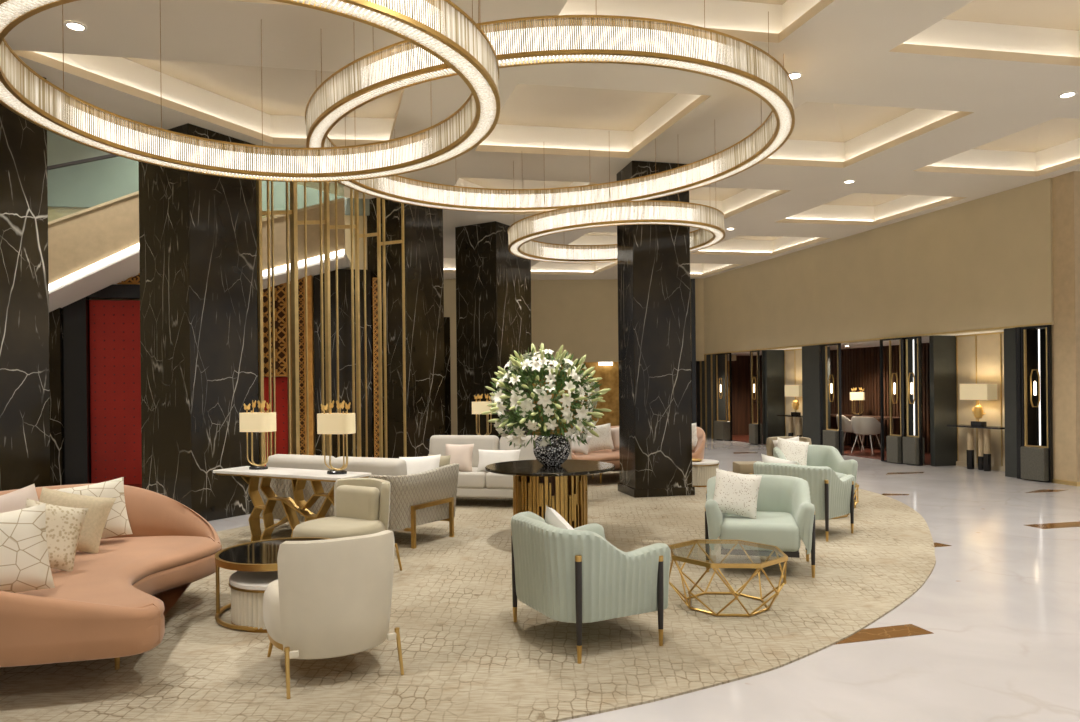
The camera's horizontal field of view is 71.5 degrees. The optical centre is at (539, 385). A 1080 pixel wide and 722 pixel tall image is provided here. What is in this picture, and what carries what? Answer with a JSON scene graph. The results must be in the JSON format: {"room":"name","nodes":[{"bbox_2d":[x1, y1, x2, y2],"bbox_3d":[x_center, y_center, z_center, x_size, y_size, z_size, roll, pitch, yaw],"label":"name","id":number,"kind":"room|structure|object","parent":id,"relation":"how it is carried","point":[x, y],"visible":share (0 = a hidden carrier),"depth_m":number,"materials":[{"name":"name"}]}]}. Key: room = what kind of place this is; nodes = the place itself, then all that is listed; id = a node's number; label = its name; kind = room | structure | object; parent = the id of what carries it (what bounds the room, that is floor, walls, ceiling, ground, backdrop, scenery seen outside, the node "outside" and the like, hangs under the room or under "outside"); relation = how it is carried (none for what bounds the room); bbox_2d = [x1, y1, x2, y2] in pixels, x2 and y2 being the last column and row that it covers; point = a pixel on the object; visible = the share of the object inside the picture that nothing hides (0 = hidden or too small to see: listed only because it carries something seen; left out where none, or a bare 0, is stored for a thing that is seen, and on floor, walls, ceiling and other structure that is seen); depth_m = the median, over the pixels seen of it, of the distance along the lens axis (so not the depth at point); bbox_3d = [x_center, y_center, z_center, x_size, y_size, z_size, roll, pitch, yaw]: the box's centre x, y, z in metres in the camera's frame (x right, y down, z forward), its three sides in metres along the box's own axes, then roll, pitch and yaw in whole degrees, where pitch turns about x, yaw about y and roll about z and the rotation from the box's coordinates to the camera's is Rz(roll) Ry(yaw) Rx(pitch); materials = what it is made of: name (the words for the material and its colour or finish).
{"room":"hotel lobby","nodes":[
{"label":"hotel lobby","id":0,"kind":"room"},
{"bbox_2d":[49,308,63,485],"bbox_3d":[-9.431,0.074,10.882,4.640,3.150,0.300,-1,0,-10],"label":"wall","id":1,"kind":"structure","parent":0,"point":[55,316],"depth_m":11.13,"materials":[{"name":"black stone"}]},
{"bbox_2d":[62,284,139,484],"bbox_3d":[-5.975,0.038,11.475,2.351,3.150,0.140,-1,0,-10],"label":"trim","id":2,"kind":"structure","parent":1,"relation":"attached to","point":[76,320],"depth_m":11.24,"materials":[{"name":"black paint"}]},
{"bbox_2d":[48,207,366,453],"bbox_3d":[-7.245,-1.474,11.527,9.200,6.200,0.200,-1,0,-10],"label":"wall","id":3,"kind":"structure","parent":0,"point":[54,213],"depth_m":12.07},
{"bbox_2d":[47,154,139,311],"bbox_3d":[-6.465,-2.182,10.977,2.335,2.560,1.130,-1,0,-10],"label":"staircase","id":4,"kind":"structure","parent":3,"relation":"attached to","point":[93,249],"depth_m":10.49,"materials":[{"name":"beige stone"}]},
{"bbox_2d":[89,300,141,483],"bbox_3d":[-5.943,0.147,11.532,1.770,2.920,0.120,-1,0,-10],"label":"wall panel","id":5,"kind":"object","parent":3,"relation":"in","point":[115,356],"depth_m":11.42,"materials":[{"name":"fabric"}]},
{"bbox_2d":[47,130,369,215],"bbox_3d":[-7.247,-3.649,11.409,9.200,1.850,0.040,-1,0,-10],"label":"glass railing","id":6,"kind":"object","parent":3,"relation":"attached to","point":[90,184],"depth_m":11.47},
{"bbox_2d":[264,377,287,465],"bbox_3d":[-4.280,0.725,11.839,0.600,1.730,0.094,-1,0,-10],"label":"door","id":7,"kind":"structure","parent":3,"relation":"in","point":[281,383],"depth_m":11.84,"materials":[{"name":"red paint"}]},
{"bbox_2d":[262,198,349,288],"bbox_3d":[-3.936,-2.354,11.578,1.874,1.990,1.130,-1,0,-9],"label":"staircase","id":8,"kind":"structure","parent":3,"relation":"attached to","point":[312,212],"depth_m":11.12,"materials":[{"name":"beige stone"}]},
{"bbox_2d":[263,282,287,375],"bbox_3d":[-4.309,-0.960,11.761,0.676,1.616,0.065,-1,0,-10],"label":"lattice panel","id":9,"kind":"object","parent":8,"relation":"attached to","point":[280,291],"visible":0.39,"depth_m":11.78,"materials":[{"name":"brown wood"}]},
{"bbox_2d":[314,269,372,457],"bbox_3d":[-3.156,-0.142,12.068,0.890,3.450,0.160,-1,0,-10],"label":"wall","id":10,"kind":"structure","parent":0,"point":[344,275],"depth_m":11.99,"materials":[{"name":"black stone"}]},
{"bbox_2d":[303,275,314,454],"bbox_3d":[-3.653,-0.112,11.868,0.120,3.400,0.180,-1,0,-10],"label":"trim","id":11,"kind":"structure","parent":10,"relation":"attached to","point":[309,278],"depth_m":11.78,"materials":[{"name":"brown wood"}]},
{"bbox_2d":[444,317,450,434],"bbox_3d":[-2.600,0.027,16.600,1.200,3.100,0.300,-1,0,-20],"label":"wall","id":12,"kind":"structure","parent":0,"point":[446,319],"depth_m":16.64,"materials":[{"name":"black stone"}]},
{"bbox_2d":[444,279,456,434],"bbox_3d":[-3.308,-0.715,21.400,5.000,4.600,0.300,-1,0,0],"label":"wall","id":13,"kind":"structure","parent":0,"point":[449,284],"depth_m":21.25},
{"bbox_2d":[5,0,1079,279],"bbox_3d":[2.049,-3.442,9.160,25.340,0.700,33.984,-1,0,-16],"label":"ceiling","id":14,"kind":"structure","parent":0,"point":[928,106],"depth_m":8.34,"materials":[{"name":"paint"}]},
{"bbox_2d":[0,0,499,181],"bbox_3d":[-1.808,-2.389,4.853,3.081,1.325,3.088,-1,0,-38],"label":"ring chandelier","id":15,"kind":"object","parent":14,"relation":"hanging from","point":[440,28],"visible":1,"depth_m":5.26,"materials":[{"name":"glass"}]},
{"bbox_2d":[305,0,794,212],"bbox_3d":[0.087,-2.643,7.550,4.687,0.857,4.681,-1,0,4],"label":"ring chandelier","id":16,"kind":"object","parent":14,"relation":"hanging from","point":[554,39],"visible":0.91,"depth_m":5.80,"materials":[{"name":"gold metal"}]},
{"bbox_2d":[508,151,724,262],"bbox_3d":[1.039,-2.494,10.450,2.988,1.174,2.981,-1,0,-7],"label":"ring chandelier","id":17,"kind":"object","parent":14,"relation":"hanging from","point":[709,220],"visible":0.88,"depth_m":9.37,"materials":[{"name":"gold metal"}]},
{"bbox_2d":[532,361,729,434],"bbox_3d":[2.404,0.325,22.450,6.600,2.400,0.100,-1,0,0],"label":"wall","id":18,"kind":"structure","parent":0,"point":[609,373],"depth_m":22.40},
{"bbox_2d":[531,278,735,362],"bbox_3d":[2.380,-1.900,21.850,6.600,2.390,0.200,-1,0,0],"label":"wall","id":19,"kind":"structure","parent":0,"point":[581,316],"depth_m":21.75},
{"bbox_2d":[690,279,696,425],"bbox_3d":[4.442,-0.797,21.720,0.120,4.600,0.100,-1,0,0],"label":"trim","id":20,"kind":"structure","parent":19,"relation":"attached to","point":[692,281],"depth_m":21.67,"materials":[{"name":"black paint"}]},
{"bbox_2d":[208,435,1079,721],"bbox_3d":[0.017,1.644,9.000,36.000,0.212,44.000,-1,0,0],"label":"floor","id":21,"kind":"structure","parent":0,"point":[1000,604],"depth_m":4.58,"materials":[{"name":"tile"}]},
{"bbox_2d":[0,77,50,490],"bbox_3d":[-5.522,-0.702,7.141,1.000,4.620,1.100,-1,0,31],"label":"marble column","id":22,"kind":"structure","parent":21,"relation":"on","point":[24,275],"depth_m":7.15,"materials":[{"name":"stone"}]},
{"bbox_2d":[138,123,258,520],"bbox_3d":[-4.212,-0.716,9.287,1.000,4.620,0.930,-1,0,31],"label":"marble column","id":23,"kind":"structure","parent":21,"relation":"on","point":[198,232],"depth_m":8.93,"materials":[{"name":"stone"}]},
{"bbox_2d":[290,278,304,454],"bbox_3d":[-3.809,-0.114,11.828,0.216,3.408,0.065,-1,0,-10],"label":"lattice panel","id":24,"kind":"object","parent":21,"relation":"on","point":[300,281],"visible":0.41,"depth_m":11.81,"materials":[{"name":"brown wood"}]},
{"bbox_2d":[256,180,406,465],"bbox_3d":[-2.818,-0.721,10.589,0.104,4.600,2.718,-1,0,31],"label":"screen","id":25,"kind":"object","parent":21,"relation":"on","point":[294,222],"visible":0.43,"depth_m":10.25,"materials":[{"name":"gold metal"}]},
{"bbox_2d":[373,278,378,457],"bbox_3d":[-2.592,-0.075,11.989,0.130,3.305,0.060,-1,0,-10],"label":"lattice panel","id":26,"kind":"object","parent":21,"relation":"on","point":[375,282],"visible":0.51,"depth_m":11.96,"materials":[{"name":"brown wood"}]},
{"bbox_2d":[367,198,444,457],"bbox_3d":[-2.279,-0.736,12.454,1.000,4.620,0.950,-1,0,31],"label":"marble column","id":27,"kind":"structure","parent":21,"relation":"on","point":[423,226],"depth_m":12.03,"materials":[{"name":"stone"}]},
{"bbox_2d":[0,471,935,721],"bbox_3d":[0.264,1.541,7.791,6.758,0.012,12.542,-1,0,32],"label":"rug","id":28,"kind":"object","parent":21,"relation":"on","point":[465,657],"visible":0.49,"depth_m":4.52,"materials":[{"name":"carpet"}]},
{"bbox_2d":[0,483,221,669],"bbox_3d":[-3.048,1.155,4.653,1.775,0.830,2.354,-1,0,-13],"label":"curved sofa","id":29,"kind":"object","parent":28,"relation":"on","point":[114,602],"visible":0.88,"depth_m":4.11,"materials":[{"name":"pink fabric"}]},
{"bbox_2d":[0,484,38,512],"bbox_3d":[-3.514,0.906,4.934,0.540,0.481,0.235,-1,0,-44],"label":"pillow","id":30,"kind":"object","parent":29,"relation":"on","point":[15,500],"visible":0.25,"depth_m":4.97,"materials":[{"name":"fabric"}]},
{"bbox_2d":[0,503,54,592],"bbox_3d":[-2.849,0.888,3.967,0.484,0.496,0.190,-1,0,-28],"label":"pillow","id":31,"kind":"object","parent":29,"relation":"on","point":[24,559],"visible":0.99,"depth_m":3.96,"materials":[{"name":"beige fabric"}]},
{"bbox_2d":[25,498,88,570],"bbox_3d":[-2.968,0.907,4.541,0.438,0.467,0.181,-1,0,-44],"label":"pillow","id":32,"kind":"object","parent":29,"relation":"on","point":[64,525],"visible":0.57,"depth_m":4.54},
{"bbox_2d":[39,487,115,552],"bbox_3d":[-3.188,0.914,5.087,0.529,0.456,0.225,-1,0,-18],"label":"pillow","id":33,"kind":"object","parent":29,"relation":"on","point":[99,509],"visible":0.52,"depth_m":5.08,"materials":[{"name":"beige fabric"}]},
{"bbox_2d":[52,477,132,537],"bbox_3d":[-3.230,0.909,5.409,0.509,0.463,0.226,-1,0,-30],"label":"pillow","id":34,"kind":"object","parent":29,"relation":"on","point":[117,523],"visible":0.38,"depth_m":5.42,"materials":[{"name":"beige fabric"}]},
{"bbox_2d":[18,536,220,620],"bbox_3d":[-3.014,1.176,4.641,1.709,0.097,2.269,-1,0,-13],"label":"seat cushion","id":35,"kind":"object","parent":29,"relation":"on","point":[112,576],"depth_m":4.58,"materials":[{"name":"pink fabric"}]},
{"bbox_2d":[228,571,277,632],"bbox_3d":[-1.725,1.406,5.060,0.694,0.300,0.694,-1,0,0],"label":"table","id":36,"kind":"object","parent":28,"relation":"on","point":[248,588],"visible":0.34,"depth_m":4.78,"materials":[{"name":"beige fabric"}]},
{"bbox_2d":[215,537,331,630],"bbox_3d":[-1.768,1.340,5.170,0.874,0.422,0.877,-1,0,0],"label":"coffee table","id":37,"kind":"object","parent":28,"relation":"on","point":[261,555],"visible":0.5,"depth_m":5.03,"materials":[{"name":"black glass"}]},
{"bbox_2d":[213,466,371,541],"bbox_3d":[-2.378,1.188,7.150,1.620,0.748,0.420,-1,0,27],"label":"console table","id":38,"kind":"object","parent":28,"relation":"on","point":[298,477],"visible":0.8,"depth_m":7.13,"materials":[{"name":"white paint"}]},
{"bbox_2d":[239,400,275,469],"bbox_3d":[-2.773,0.478,7.379,0.330,0.678,0.210,-1,0,12],"label":"table lamp","id":39,"kind":"object","parent":38,"relation":"on","point":[252,421],"visible":1,"depth_m":7.31,"materials":[{"name":"fabric"}]},
{"bbox_2d":[317,400,355,473],"bbox_3d":[-1.876,0.469,6.916,0.330,0.678,0.210,-1,0,12],"label":"table lamp","id":40,"kind":"object","parent":38,"relation":"on","point":[329,423],"visible":1,"depth_m":6.85,"materials":[{"name":"fabric"}]},
{"bbox_2d":[263,530,403,698],"bbox_3d":[-1.181,1.169,4.189,0.661,0.767,0.763,-1,0,-30],"label":"tub chair","id":41,"kind":"object","parent":28,"relation":"on","point":[329,598],"visible":1,"depth_m":3.86,"materials":[{"name":"beige fabric"}]},
{"bbox_2d":[292,478,401,570],"bbox_3d":[-1.611,1.174,6.131,0.661,0.767,0.763,-1,0,30],"label":"tub chair","id":42,"kind":"object","parent":28,"relation":"on","point":[361,505],"visible":0.46,"depth_m":6.16,"materials":[{"name":"beige fabric"}]},
{"bbox_2d":[258,454,458,548],"bbox_3d":[-1.991,1.137,7.853,2.189,0.844,0.915,-1,0,25],"label":"sofa","id":43,"kind":"object","parent":28,"relation":"on","point":[429,496],"visible":0.44,"depth_m":7.45,"materials":[{"name":"grey fabric"}]},
{"bbox_2d":[266,454,334,469],"bbox_3d":[-2.479,0.934,7.827,0.840,0.427,0.240,-1,0,25],"label":"cushion","id":44,"kind":"object","parent":43,"relation":"on","point":[315,462],"depth_m":7.72,"materials":[{"name":"grey fabric"}]},
{"bbox_2d":[331,456,406,475],"bbox_3d":[-1.699,0.926,7.466,0.840,0.427,0.240,-1,0,25],"label":"cushion","id":45,"kind":"object","parent":43,"relation":"on","point":[376,466],"depth_m":7.32,"materials":[{"name":"grey fabric"}]},
{"bbox_2d":[399,454,440,474],"bbox_3d":[-1.256,0.915,7.789,0.484,0.405,0.209,-1,0,10],"label":"pillow","id":46,"kind":"object","parent":43,"relation":"on","point":[415,465],"visible":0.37,"depth_m":7.75,"materials":[{"name":"white fabric"}]},
{"bbox_2d":[429,435,571,497],"bbox_3d":[-0.615,1.109,9.919,2.000,0.872,0.876,-1,0,12],"label":"sofa","id":47,"kind":"object","parent":28,"relation":"on","point":[474,483],"visible":0.39,"depth_m":10.04,"materials":[{"name":"grey fabric"}]},
{"bbox_2d":[446,444,473,471],"bbox_3d":[-1.053,0.930,9.728,0.380,0.352,0.203,-1,0,6],"label":"pillow","id":48,"kind":"object","parent":47,"relation":"on","point":[461,454],"visible":0.82,"depth_m":9.67,"materials":[{"name":"fabric"}]},
{"bbox_2d":[429,435,499,466],"bbox_3d":[-1.044,0.909,10.324,0.980,0.463,0.252,-1,0,12],"label":"cushion","id":49,"kind":"object","parent":47,"relation":"on","point":[438,443],"depth_m":10.25,"materials":[{"name":"grey fabric"}]},
{"bbox_2d":[457,467,488,487],"bbox_3d":[-1.117,1.205,9.952,0.990,0.200,0.740,-1,0,12],"label":"seat cushion","id":50,"kind":"object","parent":47,"relation":"on","point":[466,479],"depth_m":9.53,"materials":[{"name":"grey fabric"}]},
{"bbox_2d":[477,449,520,471],"bbox_3d":[-0.532,0.960,9.653,0.560,0.278,0.183,-1,0,9],"label":"pillow","id":51,"kind":"object","parent":47,"relation":"on","point":[486,457],"visible":0.66,"depth_m":9.61,"materials":[{"name":"white fabric"}]},
{"bbox_2d":[486,472,512,488],"bbox_3d":[-0.138,1.194,9.752,0.990,0.200,0.740,-1,0,12],"label":"seat cushion","id":52,"kind":"object","parent":47,"relation":"on","point":[493,481],"depth_m":9.45,"materials":[{"name":"grey fabric"}]},
{"bbox_2d":[499,435,571,459],"bbox_3d":[-0.065,0.899,10.124,0.980,0.463,0.252,-1,0,12],"label":"cushion","id":53,"kind":"object","parent":47,"relation":"on","point":[526,453],"depth_m":10.07,"materials":[{"name":"grey fabric"}]},
{"bbox_2d":[485,459,614,527],"bbox_3d":[0.102,1.162,7.420,1.280,0.750,1.280,-1,0,0],"label":"pedestal table","id":54,"kind":"object","parent":28,"relation":"on","point":[563,488],"visible":0.77,"depth_m":7.13,"materials":[{"name":"metal"}]},
{"bbox_2d":[533,434,570,465],"bbox_3d":[0.117,0.637,7.420,0.372,0.300,0.372,-1,0,0],"label":"vase","id":55,"kind":"object","parent":54,"relation":"on","point":[557,453],"visible":0.84,"depth_m":7.29,"materials":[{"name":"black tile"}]},
{"bbox_2d":[481,343,611,449],"bbox_3d":[0.048,0.125,7.391,1.253,1.132,1.225,-1,0,24],"label":"lily bouquet","id":56,"kind":"object","parent":55,"relation":"in","point":[520,401],"visible":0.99,"depth_m":7.15,"materials":[{"name":"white plant"}]},
{"bbox_2d":[511,511,670,663],"bbox_3d":[0.272,1.168,4.655,0.774,0.735,0.869,-1,0,-27],"label":"armchair","id":57,"kind":"object","parent":28,"relation":"on","point":[578,576],"visible":0.99,"depth_m":4.30,"materials":[{"name":"green fabric"}]},
{"bbox_2d":[545,505,573,529],"bbox_3d":[0.136,0.925,4.582,0.184,0.408,0.420,-1,0,-44],"label":"pillow","id":58,"kind":"object","parent":57,"relation":"on","point":[552,517],"visible":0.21,"depth_m":4.52,"materials":[{"name":"white fabric"}]},
{"bbox_2d":[571,426,705,483],"bbox_3d":[1.531,1.107,12.414,2.354,0.830,1.775,-1,0,-7],"label":"curved sofa","id":59,"kind":"object","parent":28,"relation":"on","point":[609,456],"visible":0.27,"depth_m":11.80,"materials":[{"name":"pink fabric"}]},
{"bbox_2d":[583,423,613,451],"bbox_3d":[0.968,0.856,12.392,0.511,0.482,0.232,-1,0,3],"label":"pillow","id":60,"kind":"object","parent":59,"relation":"on","point":[604,441],"visible":0.83,"depth_m":12.31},
{"bbox_2d":[573,449,694,461],"bbox_3d":[1.516,1.129,12.381,2.269,0.097,1.709,-1,0,-8],"label":"seat cushion","id":61,"kind":"object","parent":59,"relation":"on","point":[607,455],"depth_m":11.76,"materials":[{"name":"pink fabric"}]},
{"bbox_2d":[692,459,718,486],"bbox_3d":[2.414,1.333,11.550,0.684,0.360,0.684,-1,0,0],"label":"table","id":62,"kind":"object","parent":28,"relation":"on","point":[703,470],"visible":0.48,"depth_m":11.24,"materials":[{"name":"beige fabric"}]},
{"bbox_2d":[668,539,787,616],"bbox_3d":[1.294,1.335,5.220,0.834,0.377,0.834,-1,0,-18],"label":"glass table","id":63,"kind":"object","parent":28,"relation":"on","point":[784,558],"visible":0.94,"depth_m":5.09,"materials":[{"name":"gold metal"}]},
{"bbox_2d":[733,461,760,473],"bbox_3d":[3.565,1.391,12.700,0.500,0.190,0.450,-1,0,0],"label":"ottoman","id":64,"kind":"object","parent":28,"relation":"on","point":[742,467],"visible":0.42,"depth_m":12.48,"materials":[{"name":"beige fabric"}]},
{"bbox_2d":[705,474,814,577],"bbox_3d":[1.835,1.151,6.311,0.869,0.735,0.774,-1,0,14],"label":"armchair","id":65,"kind":"object","parent":28,"relation":"on","point":[785,509],"visible":0.84,"depth_m":6.04,"materials":[{"name":"green fabric"}]},
{"bbox_2d":[713,468,761,518],"bbox_3d":[1.644,0.903,6.289,0.428,0.408,0.197,-1,0,15],"label":"pillow","id":66,"kind":"object","parent":65,"relation":"on","point":[734,493],"visible":0.95,"depth_m":6.23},
{"bbox_2d":[720,511,799,551],"bbox_3d":[1.827,1.204,6.276,0.620,0.220,0.700,-1,0,14],"label":"seat cushion","id":67,"kind":"object","parent":65,"relation":"on","point":[781,529],"depth_m":5.97,"materials":[{"name":"green fabric"}]},
{"bbox_2d":[749,461,855,541],"bbox_3d":[2.703,1.142,7.772,0.774,0.735,0.869,-1,0,-43],"label":"armchair","id":68,"kind":"object","parent":28,"relation":"on","point":[832,496],"visible":0.61,"depth_m":7.40,"materials":[{"name":"green fabric"}]},
{"bbox_2d":[771,445,857,507],"bbox_3d":[3.431,1.135,9.462,0.869,0.735,0.774,-1,0,-7],"label":"armchair","id":69,"kind":"object","parent":28,"relation":"on","point":[817,455],"visible":0.36,"depth_m":9.57,"materials":[{"name":"green fabric"}]},
{"bbox_2d":[777,437,808,465],"bbox_3d":[3.217,0.874,9.574,0.456,0.435,0.202,-1,0,9],"label":"pillow","id":70,"kind":"object","parent":69,"relation":"on","point":[797,451],"visible":0.68,"depth_m":9.53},
{"bbox_3d":[-0.938,1.170,11.350,1.500,0.755,0.360,-1,0,12],"label":"console table","id":71,"kind":"object","parent":28,"relation":"on","visible":0},
{"bbox_2d":[472,394,491,434],"bbox_3d":[-0.855,0.452,11.300,0.330,0.678,0.210,-1,0,12],"label":"table lamp","id":72,"kind":"object","parent":71,"relation":"on","point":[477,407],"visible":0.6,"depth_m":11.22,"materials":[{"name":"fabric"}]},
{"bbox_2d":[455,221,532,447],"bbox_3d":[-0.821,-0.751,14.796,0.950,4.620,1.468,-1,0,31],"label":"marble column","id":73,"kind":"structure","parent":21,"relation":"on","point":[493,284],"depth_m":14.21,"materials":[{"name":"stone"}]},
{"bbox_2d":[617,161,694,497],"bbox_3d":[1.617,-0.777,10.666,0.890,4.620,0.710,-1,0,-13],"label":"marble column","id":74,"kind":"structure","parent":21,"relation":"on","point":[653,261],"depth_m":10.36,"materials":[{"name":"stone"}]},
{"bbox_2d":[714,353,731,440],"bbox_3d":[5.072,0.299,20.720,0.220,2.395,0.800,-1,0,-16],"label":"screen","id":75,"kind":"object","parent":21,"relation":"on","point":[722,429],"visible":1,"depth_m":20.58,"materials":[{"name":"black paint"}]},
{"bbox_2d":[749,350,761,444],"bbox_3d":[5.508,0.295,19.197,0.220,2.395,0.370,-1,0,-16],"label":"screen","id":76,"kind":"object","parent":21,"relation":"on","point":[755,429],"visible":1,"depth_m":19.08,"materials":[{"name":"black paint"}]},
{"bbox_2d":[777,415,801,436],"bbox_3d":[6.227,1.101,18.241,0.340,0.768,1.100,-1,0,-16],"label":"console table","id":77,"kind":"object","parent":21,"relation":"on","point":[798,419],"visible":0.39,"depth_m":18.22,"materials":[{"name":"black paint"}]},
{"bbox_2d":[785,385,801,415],"bbox_3d":[6.219,0.346,18.241,0.220,0.740,0.580,-1,0,-16],"label":"table lamp","id":78,"kind":"object","parent":77,"relation":"on","point":[795,391],"visible":0.98,"depth_m":18.18,"materials":[{"name":"beige fabric"}]},
{"bbox_2d":[819,343,843,454],"bbox_3d":[6.314,0.286,16.308,0.220,2.395,0.670,-1,0,-16],"label":"screen","id":79,"kind":"object","parent":21,"relation":"on","point":[828,437],"visible":0.84,"depth_m":16.18,"materials":[{"name":"black paint"}]},
{"bbox_2d":[830,414,899,434],"bbox_3d":[7.627,1.081,17.706,0.550,0.755,2.600,-1,0,-16],"label":"desk","id":80,"kind":"object","parent":21,"relation":"on","point":[895,420],"visible":0.17,"depth_m":16.91,"materials":[{"name":"brown wood"}]},
{"bbox_2d":[851,416,880,453],"bbox_3d":[7.140,1.065,16.410,0.556,0.803,0.640,-1,0,-41],"label":"dining chair","id":81,"kind":"object","parent":21,"relation":"on","point":[863,426],"visible":0.95,"depth_m":16.19,"materials":[{"name":"grey fabric"}]},
{"bbox_2d":[834,624,932,644],"bbox_3d":[1.923,1.528,4.585,0.992,0.002,0.187,-1,0,-15],"label":"inlay","id":82,"kind":"object","parent":21,"relation":"on","point":[878,633],"visible":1,"depth_m":4.62,"materials":[{"name":"brown stone"}]},
{"bbox_2d":[880,338,904,463],"bbox_3d":[6.796,0.281,14.476,0.220,2.395,0.580,-1,0,-16],"label":"screen","id":83,"kind":"object","parent":21,"relation":"on","point":[894,443],"visible":0.98,"depth_m":14.35,"materials":[{"name":"black paint"}]},
{"bbox_2d":[903,336,924,465],"bbox_3d":[6.983,0.279,14.041,0.220,2.395,0.400,-1,0,-16],"label":"screen","id":84,"kind":"object","parent":21,"relation":"on","point":[913,446],"visible":1,"depth_m":13.96,"materials":[{"name":"black paint"}]},
{"bbox_2d":[947,424,1004,470],"bbox_3d":[7.692,1.086,13.118,0.340,0.768,1.100,-1,0,-16],"label":"console table","id":85,"kind":"object","parent":21,"relation":"on","point":[984,441],"visible":0.99,"depth_m":13.09,"materials":[{"name":"black paint"}]},
{"bbox_2d":[960,384,997,425],"bbox_3d":[7.679,0.331,13.138,0.220,0.740,0.580,-1,0,-16],"label":"table lamp","id":86,"kind":"object","parent":85,"relation":"on","point":[978,392],"visible":1,"depth_m":13.06,"materials":[{"name":"beige fabric"}]},
{"bbox_2d":[1021,325,1052,482],"bbox_3d":[7.682,0.272,11.600,0.220,2.395,0.480,-1,0,-16],"label":"screen","id":87,"kind":"object","parent":21,"relation":"on","point":[1036,461],"visible":1,"depth_m":11.54,"materials":[{"name":"black paint"}]},
{"bbox_2d":[696,356,756,434],"bbox_3d":[5.202,0.295,22.992,2.700,2.400,1.200,-1,0,-16],"label":"wall","id":88,"kind":"structure","parent":0,"point":[741,410],"depth_m":22.62,"materials":[{"name":"brown wood"}]},
{"bbox_2d":[765,350,784,440],"bbox_3d":[6.037,0.287,19.073,0.650,2.400,0.100,-1,0,-16],"label":"wall","id":89,"kind":"structure","parent":0,"point":[774,359],"depth_m":19.00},
{"bbox_2d":[762,350,765,444],"bbox_3d":[5.942,0.289,19.134,0.600,2.398,0.030,-1,0,-16],"label":"trim","id":90,"kind":"structure","parent":89,"relation":"attached to","point":[763,351],"depth_m":19.05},
{"bbox_2d":[785,350,802,436],"bbox_3d":[6.483,0.282,18.368,0.100,2.400,1.500,-1,0,-16],"label":"wall","id":91,"kind":"structure","parent":0,"point":[791,368],"depth_m":18.75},
{"bbox_2d":[756,343,929,452],"bbox_3d":[7.678,0.270,19.242,0.200,2.400,9.783,-1,0,-16],"label":"wall","id":92,"kind":"structure","parent":0,"point":[860,367],"depth_m":18.05,"materials":[{"name":"brown wood"}]},
{"bbox_2d":[703,178,1053,353],"bbox_3d":[6.295,-2.026,16.814,0.250,2.220,11.300,-1,0,-16],"label":"wall","id":93,"kind":"structure","parent":0,"point":[984,262],"depth_m":14.15,"materials":[{"name":"paint"}]},
{"bbox_2d":[700,355,712,438],"bbox_3d":[4.796,0.305,21.629,0.030,2.390,0.700,-1,0,-16],"label":"trim","id":94,"kind":"structure","parent":93,"relation":"attached to","point":[705,355],"depth_m":21.63,"materials":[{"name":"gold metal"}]},
{"bbox_2d":[697,354,727,438],"bbox_3d":[4.989,0.299,21.736,0.400,2.398,1.100,-1,0,-16],"label":"trim","id":95,"kind":"structure","parent":93,"relation":"attached to","point":[721,358],"depth_m":21.42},
{"bbox_2d":[802,345,825,444],"bbox_3d":[6.241,0.286,17.036,0.180,2.398,0.670,-1,0,-16],"label":"trim","id":96,"kind":"structure","parent":93,"relation":"attached to","point":[810,388],"depth_m":16.96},
{"bbox_2d":[704,322,1051,354],"bbox_3d":[6.184,-0.930,16.779,0.006,0.030,11.300,-1,0,-16],"label":"trim","id":97,"kind":"structure","parent":93,"relation":"attached to","point":[1051,322],"depth_m":14.27,"materials":[{"name":"gold metal"}]},
{"bbox_2d":[908,338,917,435],"bbox_3d":[7.090,0.277,14.394,0.200,2.398,0.180,-1,0,-16],"label":"trim","id":98,"kind":"structure","parent":93,"relation":"attached to","point":[910,341],"depth_m":14.30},
{"bbox_2d":[728,327,1045,355],"bbox_3d":[7.885,-0.983,17.110,2.950,0.100,11.600,-1,0,-16],"label":"ceiling","id":99,"kind":"structure","parent":0,"point":[924,339],"depth_m":16.70,"materials":[{"name":"white paint"}]},
{"bbox_2d":[929,335,956,465],"bbox_3d":[7.522,0.271,13.883,0.650,2.400,0.100,-1,0,-16],"label":"wall","id":100,"kind":"structure","parent":0,"point":[942,349],"depth_m":13.81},
{"bbox_2d":[957,334,1004,465],"bbox_3d":[7.968,0.267,13.179,0.100,2.400,1.500,-1,0,-16],"label":"wall","id":101,"kind":"structure","parent":0,"point":[988,346],"depth_m":13.31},
{"bbox_2d":[955,332,1003,465],"bbox_3d":[7.912,0.228,13.163,0.015,2.319,1.500,-1,0,-16],"label":"trim","id":102,"kind":"structure","parent":101,"relation":"attached to","point":[1000,333],"depth_m":13.45,"materials":[{"name":"gold metal"}]},
{"bbox_2d":[1036,329,1040,445],"bbox_3d":[7.962,0.267,12.345,0.650,2.400,0.100,-1,0,-16],"label":"wall","id":103,"kind":"structure","parent":0,"point":[1036,329],"depth_m":12.36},
{"bbox_2d":[1040,329,1046,445],"bbox_3d":[8.485,0.261,11.845,0.120,2.400,1.350,-1,0,-16],"label":"wall","id":104,"kind":"structure","parent":0,"point":[1042,331],"depth_m":12.34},
{"bbox_2d":[1052,171,1079,481],"bbox_3d":[8.782,-0.852,11.800,2.020,4.620,1.600,-1,0,0],"label":"wall","id":105,"kind":"structure","parent":0,"point":[1065,187],"depth_m":11.15,"materials":[{"name":"paint"}]},
{"bbox_2d":[1004,328,1016,477],"bbox_3d":[7.715,0.270,12.119,0.250,2.398,0.260,-1,0,-16],"label":"trim","id":106,"kind":"structure","parent":105,"relation":"attached to","point":[1009,334],"depth_m":12.11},
{"bbox_2d":[1015,327,1036,478],"bbox_3d":[7.734,0.270,11.927,0.320,2.398,0.080,-1,0,-16],"label":"trim","id":107,"kind":"structure","parent":105,"relation":"attached to","point":[1031,333],"depth_m":11.90,"materials":[{"name":"black paint"}]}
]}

